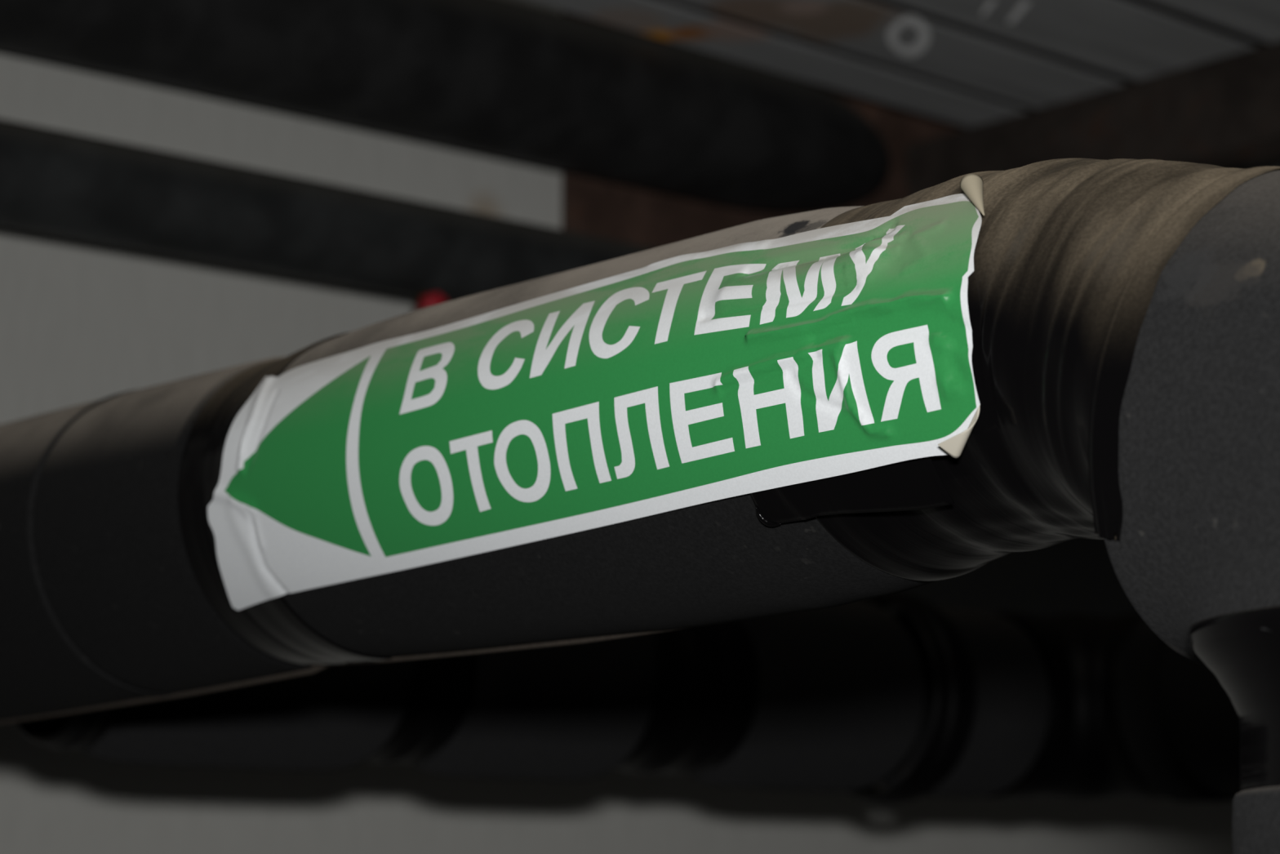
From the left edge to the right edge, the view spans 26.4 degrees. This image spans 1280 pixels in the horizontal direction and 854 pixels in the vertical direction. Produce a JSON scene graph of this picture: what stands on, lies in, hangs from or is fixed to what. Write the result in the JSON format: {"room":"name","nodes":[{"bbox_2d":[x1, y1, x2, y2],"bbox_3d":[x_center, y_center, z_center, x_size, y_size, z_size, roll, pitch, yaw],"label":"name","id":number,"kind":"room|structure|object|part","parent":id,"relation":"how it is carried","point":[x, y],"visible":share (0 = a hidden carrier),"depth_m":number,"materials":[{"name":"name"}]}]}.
{"room":"boiler room","nodes":[
{"label":"boiler room","id":0,"kind":"room"},
{"bbox_2d":[0,0,1232,853],"bbox_3d":[0.091,0.298,1.931,3.800,3.100,0.120,8,-13,-38],"label":"wall","id":1,"kind":"structure","parent":0,"point":[82,322],"depth_m":1.66,"materials":[{"name":"grey paint"}]},
{"bbox_2d":[0,118,654,301],"bbox_3d":[0.231,-0.043,1.938,2.450,0.061,0.144,8,-13,-38],"label":"pipe","id":2,"kind":"object","parent":1,"relation":"attached to","point":[53,181],"visible":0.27,"depth_m":1.51,"materials":[{"name":"metal"}]},
{"bbox_2d":[413,291,447,310],"bbox_3d":[-0.122,-0.054,1.567,0.018,0.066,0.061,2,-10,-13],"label":"valve","id":3,"kind":"object","parent":2,"relation":"attached to","point":[424,300],"visible":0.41,"depth_m":1.54,"materials":[{"name":"red metal"}]},
{"bbox_2d":[0,0,890,212],"bbox_3d":[-0.281,-0.248,1.576,1.160,0.098,0.108,8,-13,-39],"label":"pipe","id":4,"kind":"object","parent":1,"relation":"attached to","point":[507,79],"visible":1,"depth_m":1.68,"materials":[{"name":"metal"}]},
{"bbox_2d":[679,0,1279,168],"bbox_3d":[-0.024,-0.311,1.602,2.200,0.060,0.078,9,-14,-41],"label":"ceiling panel","id":5,"kind":"object","parent":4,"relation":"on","point":[886,31],"visible":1,"depth_m":1.78,"materials":[{"name":"grey metal"}]},
{"bbox_2d":[0,158,1279,853],"bbox_3d":[-0.151,0.813,0.828,0.123,1.693,1.117,9,-14,-41],"label":"pipe","id":6,"kind":"object","parent":1,"relation":"attached to","point":[1124,313],"visible":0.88,"depth_m":0.69,"materials":[{"name":"black plastic"}]},
{"bbox_2d":[207,173,984,610],"bbox_3d":[-0.029,-0.002,0.763,0.019,0.079,0.331,9,-14,-41],"label":"sticker","id":7,"kind":"object","parent":6,"relation":"attached to","point":[693,379],"visible":1,"depth_m":0.73,"materials":[{"name":"green plastic"}]},
{"bbox_3d":[0.001,-0.011,0.730,0.015,0.068,0.241,9,-14,-41],"label":"green panel","id":8,"kind":"part","parent":7,"relation":"part of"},
{"bbox_2d":[16,592,1239,804],"bbox_3d":[0.255,0.079,1.097,0.706,0.115,0.858,8,-13,-38],"label":"insulated pipe","id":9,"kind":"object","parent":6,"relation":"attached to","point":[919,699],"visible":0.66,"depth_m":1.37,"materials":[{"name":"plastic"}]},
{"bbox_2d":[561,170,799,247],"bbox_3d":[0.024,-0.139,1.862,0.211,0.046,0.021,8,-13,-38],"label":"wall plate","id":10,"kind":"object","parent":1,"relation":"attached to","point":[607,209],"depth_m":1.84,"materials":[{"name":"brown metal"}]},
{"bbox_2d":[803,80,968,206],"bbox_3d":[0.175,-0.194,1.996,0.167,0.086,0.021,8,-13,-38],"label":"wall plate","id":11,"kind":"object","parent":1,"relation":"attached to","point":[899,127],"depth_m":2.00,"materials":[{"name":"brown metal"}]},
{"bbox_2d":[905,40,1279,196],"bbox_3d":[0.532,-0.237,1.663,0.046,0.063,0.958,9,-14,-41],"label":"support","id":12,"kind":"object","parent":11,"relation":"attached to","point":[1224,111],"visible":0.53,"depth_m":1.84,"materials":[{"name":"metal"}]},
{"bbox_2d":[527,0,1036,128],"bbox_3d":[-0.075,-0.301,1.658,2.200,0.060,0.052,9,-14,-41],"label":"ceiling panel","id":13,"kind":"object","parent":12,"relation":"on","point":[676,21],"visible":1,"depth_m":1.80,"materials":[{"name":"grey metal"}]},
{"bbox_2d":[889,0,1270,80],"bbox_3d":[0.040,-0.323,1.532,2.200,0.060,0.095,9,-14,-41],"label":"ceiling panel","id":14,"kind":"object","parent":12,"relation":"on","point":[1136,40],"visible":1,"depth_m":1.75,"materials":[{"name":"grey metal"}]},
{"bbox_2d":[1150,0,1279,43],"bbox_3d":[0.114,-0.338,1.451,2.200,0.060,0.100,9,-14,-41],"label":"ceiling panel","id":15,"kind":"object","parent":12,"relation":"on","point":[1260,20],"visible":1,"depth_m":1.71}
]}

